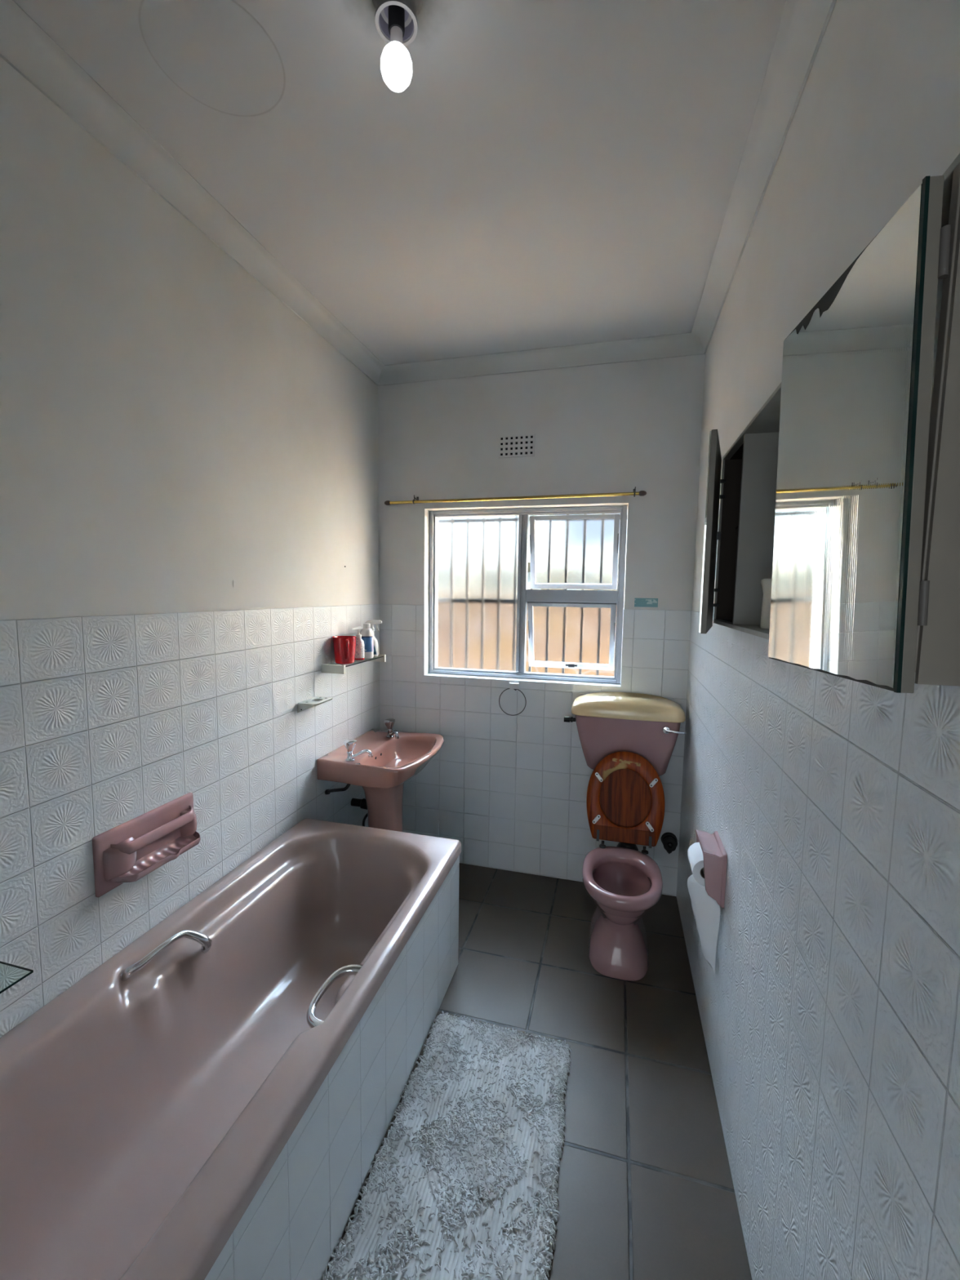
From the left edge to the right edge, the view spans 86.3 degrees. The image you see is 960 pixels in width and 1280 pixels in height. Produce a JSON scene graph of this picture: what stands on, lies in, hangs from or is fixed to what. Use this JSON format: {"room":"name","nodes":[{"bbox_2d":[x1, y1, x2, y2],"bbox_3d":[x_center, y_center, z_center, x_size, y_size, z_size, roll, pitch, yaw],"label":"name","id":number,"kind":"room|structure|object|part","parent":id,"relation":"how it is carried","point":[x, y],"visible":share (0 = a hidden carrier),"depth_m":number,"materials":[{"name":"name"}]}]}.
{"room":"bathroom","nodes":[
{"label":"bathroom","id":0,"kind":"room"},
{"bbox_2d":[0,56,379,1037],"bbox_3d":[-1.094,0.050,1.536,0.220,3.050,3.539,2,6,15],"label":"wall","id":1,"kind":"structure","parent":0,"point":[172,433],"depth_m":1.50,"materials":[{"name":"paint"}]},
{"bbox_2d":[0,960,33,993],"bbox_3d":[-1.107,0.758,0.918,0.120,0.045,0.479,2,6,15],"label":"glass shelf","id":2,"kind":"object","parent":1,"relation":"attached to","point":[2,962],"visible":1,"depth_m":1.13,"materials":[{"name":"teal"}]},
{"bbox_2d":[92,792,200,897],"bbox_3d":[-0.962,0.602,1.530,0.077,0.170,0.332,2,6,15],"label":"soap dish","id":3,"kind":"object","parent":1,"relation":"attached to","point":[128,851],"visible":1,"depth_m":1.49,"materials":[{"name":"ceramic"}]},
{"bbox_3d":[-0.969,0.571,1.540,0.052,0.038,0.272,2,6,15],"label":"grab rail","id":4,"kind":"part","parent":3,"relation":"part of","materials":[{"name":"ceramic"}]},
{"bbox_2d":[111,831,200,883],"bbox_3d":[-0.954,0.652,1.546,0.067,0.056,0.286,2,6,15],"label":"soap tray","id":5,"kind":"object","parent":3,"relation":"on","point":[149,858],"depth_m":1.53,"materials":[{"name":"ceramic"}]},
{"bbox_2d":[297,696,333,712],"bbox_3d":[-0.741,0.293,2.310,0.086,0.045,0.156,2,6,15],"label":"toothbrush holder","id":6,"kind":"object","parent":1,"relation":"attached to","point":[315,701],"visible":1,"depth_m":2.27,"materials":[{"name":"white plastic"}]},
{"bbox_2d":[324,783,350,794],"bbox_3d":[-0.686,0.707,2.450,0.171,0.109,0.041,4,6,31],"label":"supply pipe","id":7,"kind":"object","parent":1,"relation":"attached to","point":[326,791],"visible":0.81,"depth_m":2.42,"materials":[{"name":"black plastic"}]},
{"bbox_2d":[321,653,386,674],"bbox_3d":[-0.635,0.117,2.621,0.120,0.041,0.452,2,6,15],"label":"wall shelf","id":8,"kind":"object","parent":1,"relation":"attached to","point":[329,668],"visible":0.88,"depth_m":2.41,"materials":[{"name":"white plastic"}]},
{"bbox_2d":[332,635,356,663],"bbox_3d":[-0.665,0.048,2.505,0.116,0.129,0.126,2,6,15],"label":"jug","id":9,"kind":"object","parent":8,"relation":"on","point":[344,646],"visible":1,"depth_m":2.47,"materials":[{"name":"red plastic"}]},
{"bbox_3d":[-0.637,0.046,2.449,0.014,0.099,0.034,-2,6,-23],"label":"handle","id":10,"kind":"part","parent":9,"relation":"part of","materials":[{"name":"red plastic"}]},
{"bbox_2d":[351,626,364,660],"bbox_3d":[-0.631,0.015,2.637,0.070,0.171,0.059,-2,6,-28],"label":"pump bottle","id":11,"kind":"object","parent":8,"relation":"on","point":[359,652],"visible":0.86,"depth_m":2.62,"materials":[{"name":"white plastic"}]},
{"bbox_2d":[355,657,364,660],"bbox_3d":[-0.627,0.096,2.647,0.059,0.009,0.059,2,6,15],"label":"bottle","id":12,"kind":"object","parent":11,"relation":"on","point":[356,658],"depth_m":2.62,"materials":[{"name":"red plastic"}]},
{"bbox_3d":[-0.638,0.107,2.621,0.110,0.006,0.425,2,6,15],"label":"glass plate","id":13,"kind":"part","parent":8,"relation":"part of","materials":[{"name":"teal"}]},
{"bbox_2d":[360,623,373,658],"bbox_3d":[-0.598,0.004,2.705,0.070,0.182,0.070,2,6,15],"label":"bottle","id":14,"kind":"object","parent":8,"relation":"on","point":[366,633],"visible":0.88,"depth_m":2.68,"materials":[{"name":"white plastic"}]},
{"bbox_2d":[364,620,382,656],"bbox_3d":[-0.577,-0.010,2.776,0.096,0.197,0.061,2,6,15],"label":"spray bottle","id":15,"kind":"object","parent":8,"relation":"on","point":[372,623],"visible":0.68,"depth_m":2.76,"materials":[{"name":"white plastic"}]},
{"bbox_2d":[351,798,368,826],"bbox_3d":[-0.625,0.957,2.742,0.138,0.211,0.075,2,6,15],"label":"trap","id":16,"kind":"object","parent":1,"relation":"attached to","point":[362,803],"visible":0.28,"depth_m":2.73,"materials":[{"name":"black plastic"}]},
{"bbox_2d":[0,0,836,386],"bbox_3d":[-0.149,-1.298,1.152,1.706,0.075,3.125,2,6,15],"label":"trim","id":17,"kind":"structure","parent":1,"relation":"attached to","point":[24,45],"depth_m":1.52,"materials":[{"name":"white paint"}]},
{"bbox_2d":[13,0,786,365],"bbox_3d":[-0.131,-1.392,1.149,2.170,0.120,3.539,2,6,15],"label":"ceiling","id":18,"kind":"structure","parent":0,"point":[544,174],"depth_m":1.39,"materials":[{"name":"paint"}]},
{"bbox_2d":[372,0,422,92],"bbox_3d":[-0.171,-1.232,1.048,0.104,0.180,0.104,2,6,15],"label":"ceiling lamp","id":19,"kind":"object","parent":18,"relation":"attached to","point":[396,20],"visible":1,"depth_m":1.04,"materials":[{"name":"white glass"}]},
{"bbox_3d":[-0.172,-1.177,1.053,0.065,0.069,0.065,2,6,15],"label":"light bulb","id":20,"kind":"part","parent":19,"relation":"part of","materials":[{"name":"white glass"}]},
{"bbox_2d":[388,4,404,38],"bbox_3d":[-0.171,-1.263,1.045,0.033,0.040,0.033,2,6,15],"label":"socket","id":21,"kind":"object","parent":19,"relation":"attached to","point":[396,13],"depth_m":1.03,"materials":[{"name":"black"}]},
{"bbox_2d":[327,862,751,1279],"bbox_3d":[-0.171,1.529,1.423,2.170,0.150,3.539,2,6,15],"label":"floor","id":22,"kind":"structure","parent":0,"point":[645,1191],"depth_m":1.70,"materials":[{"name":"tile"}]},
{"bbox_2d":[0,818,461,1279],"bbox_3d":[-0.658,1.165,1.440,0.751,0.556,1.705,2,6,15],"label":"bathtub","id":23,"kind":"object","parent":22,"relation":"on","point":[217,1098],"visible":1,"depth_m":1.32,"materials":[{"name":"pink ceramic"}]},
{"bbox_3d":[-0.914,0.918,1.495,0.054,0.080,0.245,4,6,31],"label":"grab handle","id":24,"kind":"part","parent":23,"relation":"part of","materials":[{"name":"silver metal"}]},
{"bbox_3d":[-0.663,1.192,1.441,0.738,0.502,1.691,2,6,15],"label":"panel","id":25,"kind":"part","parent":23,"relation":"part of","materials":[{"name":"tile"}]},
{"bbox_3d":[-0.391,0.946,1.363,0.094,0.041,0.216,2,6,15],"label":"grab handle","id":26,"kind":"part","parent":23,"relation":"part of","materials":[{"name":"silver metal"}]},
{"bbox_2d":[316,718,444,831],"bbox_3d":[-0.466,0.894,2.626,0.498,0.882,0.623,2,6,15],"label":"washbasin","id":27,"kind":"object","parent":22,"relation":"on","point":[380,762],"visible":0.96,"depth_m":2.54,"materials":[{"name":"ceramic"}]},
{"bbox_3d":[-0.608,0.496,2.404,0.059,0.053,0.062,1,5,-2],"label":"tap handle","id":28,"kind":"part","parent":27,"relation":"part of","materials":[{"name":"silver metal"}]},
{"bbox_2d":[316,728,444,788],"bbox_3d":[-0.462,0.617,2.600,0.498,0.158,0.623,2,6,15],"label":"basin","id":29,"kind":"object","parent":27,"relation":"in","point":[394,760],"depth_m":2.50,"materials":[{"name":"ceramic"}]},
{"bbox_3d":[-0.490,0.461,2.798,0.062,0.053,0.059,-3,6,-32],"label":"tap handle","id":30,"kind":"part","parent":27,"relation":"part of","materials":[{"name":"silver metal"}]},
{"bbox_2d":[322,1011,571,1279],"bbox_3d":[-0.029,1.442,1.444,0.526,0.024,0.883,2,6,15],"label":"bath mat","id":31,"kind":"object","parent":22,"relation":"on","point":[460,1186],"visible":1,"depth_m":1.40,"materials":[{"name":"fabric"}]},
{"bbox_2d":[582,751,664,980],"bbox_3d":[0.651,0.966,2.314,0.360,0.828,0.695,2,6,15],"label":"toilet","id":32,"kind":"object","parent":22,"relation":"on","point":[625,798],"visible":1,"depth_m":2.33,"materials":[{"name":"pink ceramic"}]},
{"bbox_3d":[0.697,0.749,2.458,0.360,0.411,0.116,2,6,15],"label":"lid","id":33,"kind":"part","parent":32,"relation":"part of","materials":[{"name":"brown wood"}]},
{"bbox_3d":[0.614,1.185,2.248,0.332,0.404,0.511,2,6,15],"label":"bowl","id":34,"kind":"part","parent":32,"relation":"part of","materials":[{"name":"pink ceramic"}]},
{"bbox_3d":[0.675,0.916,2.401,0.280,0.060,0.018,2,6,15],"label":"hinge rail","id":35,"kind":"part","parent":32,"relation":"part of","materials":[{"name":"brown wood"}]},
{"bbox_3d":[0.691,0.745,2.437,0.358,0.410,0.118,2,6,15],"label":"seat","id":36,"kind":"part","parent":32,"relation":"part of","materials":[{"name":"brown wood"}]},
{"bbox_2d":[377,354,705,896],"bbox_3d":[0.260,-0.059,2.889,1.740,3.050,0.220,2,6,15],"label":"wall","id":37,"kind":"structure","parent":0,"point":[512,789],"depth_m":2.78,"materials":[{"name":"paint"}]},
{"bbox_2d":[498,682,526,715],"bbox_3d":[0.180,0.326,2.815,0.153,0.180,0.030,2,6,15],"label":"towel ring","id":38,"kind":"object","parent":37,"relation":"attached to","point":[513,686],"visible":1,"depth_m":2.80,"materials":[{"name":"white plastic"}]},
{"bbox_2d":[384,486,646,505],"bbox_3d":[0.147,-0.755,2.705,1.399,0.051,0.070,2,6,15],"label":"curtain rod","id":39,"kind":"object","parent":37,"relation":"attached to","point":[641,493],"visible":1,"depth_m":2.66,"materials":[{"name":"gold metal"}]},
{"bbox_3d":[0.141,-0.743,2.686,1.327,0.020,0.016,2,6,15],"label":"rod","id":40,"kind":"part","parent":39,"relation":"part of","materials":[{"name":"gold metal"}]},
{"bbox_2d":[498,433,534,457],"bbox_3d":[0.194,-1.027,2.706,0.193,0.114,0.006,2,6,15],"label":"air vent","id":41,"kind":"object","parent":37,"relation":"in","point":[516,445],"visible":1,"depth_m":2.70,"materials":[{"name":"white"}]},
{"bbox_2d":[429,505,627,684],"bbox_3d":[0.252,-0.259,2.917,1.091,0.939,0.158,2,6,15],"label":"window","id":42,"kind":"structure","parent":37,"relation":"in","point":[479,594],"depth_m":2.89,"materials":[{"name":"grey paint"}]},
{"bbox_3d":[-0.022,-0.265,2.942,0.494,0.886,0.004,2,6,15],"label":"fixed pane","id":43,"kind":"part","parent":42,"relation":"part of","materials":[{"name":"clear glass"}]},
{"bbox_3d":[0.508,-0.031,2.866,0.480,0.151,0.073,2,6,15],"label":"stay arm","id":44,"kind":"part","parent":42,"relation":"part of","materials":[{"name":"metal"}]},
{"bbox_3d":[0.513,-0.023,2.885,0.482,0.381,0.126,2,6,15],"label":"opening sash","id":45,"kind":"part","parent":42,"relation":"part of","materials":[{"name":"silver metal"}]},
{"bbox_3d":[0.512,-0.026,2.883,0.434,0.336,0.094,2,6,15],"label":"sash pane","id":46,"kind":"part","parent":42,"relation":"part of","materials":[{"name":"clear glass"}]},
{"bbox_3d":[0.513,-0.503,2.817,0.480,0.153,0.064,2,6,15],"label":"stay arm","id":47,"kind":"part","parent":42,"relation":"part of","materials":[{"name":"metal"}]},
{"bbox_3d":[0.518,-0.488,2.835,0.434,0.358,0.086,2,6,15],"label":"sash pane","id":48,"kind":"part","parent":42,"relation":"part of","materials":[{"name":"clear glass"}]},
{"bbox_3d":[0.518,-0.485,2.837,0.482,0.402,0.116,2,6,15],"label":"opening sash","id":49,"kind":"part","parent":42,"relation":"part of","materials":[{"name":"silver metal"}]},
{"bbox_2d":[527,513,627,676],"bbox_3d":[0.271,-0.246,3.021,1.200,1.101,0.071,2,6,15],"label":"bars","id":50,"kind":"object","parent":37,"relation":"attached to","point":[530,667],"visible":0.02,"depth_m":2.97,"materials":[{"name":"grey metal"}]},
{"bbox_2d":[564,691,685,776],"bbox_3d":[0.714,0.472,2.585,0.583,0.383,0.221,2,6,15],"label":"toilet cistern","id":51,"kind":"object","parent":37,"relation":"attached to","point":[646,726],"visible":0.94,"depth_m":2.49,"materials":[{"name":"pink ceramic"}]},
{"bbox_3d":[0.737,0.329,2.568,0.541,0.095,0.216,2,6,15],"label":"cistern lid","id":52,"kind":"part","parent":51,"relation":"part of","materials":[{"name":"beige plastic"}]},
{"bbox_3d":[0.919,0.431,2.422,0.104,0.036,0.020,2,6,15],"label":"flush lever","id":53,"kind":"part","parent":51,"relation":"part of","materials":[{"name":"silver metal"}]},
{"bbox_2d":[634,598,657,607],"bbox_3d":[0.847,-0.191,2.610,0.114,0.045,0.001,2,6,15],"label":"sticker","id":54,"kind":"object","parent":37,"relation":"attached to","point":[643,602],"visible":1,"depth_m":2.61,"materials":[{"name":"paper"}]},
{"bbox_2d":[661,832,677,853],"bbox_3d":[0.980,1.059,2.645,0.080,0.100,0.075,2,6,15],"label":"valve","id":55,"kind":"object","parent":37,"relation":"attached to","point":[668,840],"visible":1,"depth_m":2.63,"materials":[{"name":"black plastic"}]},
{"bbox_2d":[675,0,959,1279],"bbox_3d":[0.776,0.122,1.044,0.250,3.050,3.539,2,6,15],"label":"wall","id":56,"kind":"structure","parent":0,"point":[829,1009],"depth_m":0.89,"materials":[{"name":"tile"}]},
{"bbox_2d":[695,829,727,908],"bbox_3d":[0.756,0.748,1.689,0.070,0.178,0.170,2,6,15],"label":"paper holder","id":57,"kind":"object","parent":56,"relation":"attached to","point":[714,853],"visible":0.93,"depth_m":1.61,"materials":[{"name":"ceramic"}]},
{"bbox_2d":[687,842,719,973],"bbox_3d":[0.739,0.883,1.704,0.088,0.378,0.134,2,6,15],"label":"toilet roll","id":58,"kind":"object","parent":57,"relation":"hanging from","point":[706,910],"visible":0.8,"depth_m":1.68,"materials":[{"name":"white paper"}]},
{"bbox_2d":[695,829,722,857],"bbox_3d":[0.752,0.671,1.683,0.060,0.019,0.160,2,6,15],"label":"hood","id":59,"kind":"object","parent":57,"relation":"attached to","point":[711,845],"depth_m":1.68,"materials":[{"name":"ceramic"}]},
{"bbox_3d":[0.733,0.754,1.619,0.060,0.168,0.014,2,6,15],"label":"arm","id":60,"kind":"part","parent":57,"relation":"part of","materials":[{"name":"ceramic"}]},
{"bbox_3d":[0.784,0.749,1.682,0.012,0.178,0.170,2,6,15],"label":"plate","id":61,"kind":"part","parent":57,"relation":"part of","materials":[{"name":"ceramic"}]},
{"bbox_2d":[698,153,959,693],"bbox_3d":[0.701,-0.267,1.107,0.318,0.562,1.226,2,6,15],"label":"upper cabinet","id":62,"kind":"object","parent":56,"relation":"attached to","point":[842,491],"visible":1,"depth_m":0.62,"materials":[{"name":"silver metal"}]},
{"bbox_2d":[698,431,711,632],"bbox_3d":[0.696,-0.306,1.558,0.004,0.545,0.357,3,6,27],"label":"mirror","id":63,"kind":"object","parent":62,"relation":"attached to","point":[705,615],"depth_m":1.40,"materials":[{"name":"clear glass"}]},
{"bbox_3d":[0.705,-0.305,1.554,0.015,0.551,0.357,3,6,27],"label":"cabinet door","id":64,"kind":"part","parent":62,"relation":"part of","materials":[{"name":"brown paint"}]},
{"bbox_2d":[760,578,772,629],"bbox_3d":[0.739,-0.090,1.276,0.076,0.124,0.076,2,6,15],"label":"plastic bottle","id":65,"kind":"object","parent":62,"relation":"in","point":[766,584],"visible":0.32,"depth_m":1.27,"materials":[{"name":"white plastic"}]},
{"bbox_2d":[768,183,922,688],"bbox_3d":[0.483,-0.222,0.713,0.014,0.534,0.335,2,5,8],"label":"mirror","id":66,"kind":"object","parent":62,"relation":"attached to","point":[847,548],"depth_m":0.64,"materials":[{"name":"clear glass"}]},
{"bbox_3d":[0.492,-0.221,0.710,0.026,0.539,0.344,2,5,8],"label":"cabinet door","id":67,"kind":"part","parent":62,"relation":"part of","materials":[{"name":"brown paint"}]},
{"bbox_3d":[0.592,-0.220,0.511,0.221,0.547,0.006,2,6,15],"label":"panel","id":68,"kind":"part","parent":62,"relation":"part of","materials":[{"name":"beige paint"}]},
{"label":"outside","id":69,"kind":"structure","parent":0,"visible":0},
{"bbox_3d":[2.079,0.989,9.371,20.000,0.200,13.011,2,6,15],"label":"ground","id":70,"kind":"structure","parent":69,"visible":0},
{"bbox_2d":[525,610,616,676],"bbox_3d":[0.894,0.454,4.788,14.100,1.690,0.330,2,6,15],"label":"wall","id":71,"kind":"structure","parent":70,"relation":"on","point":[537,669],"depth_m":4.68,"materials":[{"name":"stone"}]}
]}

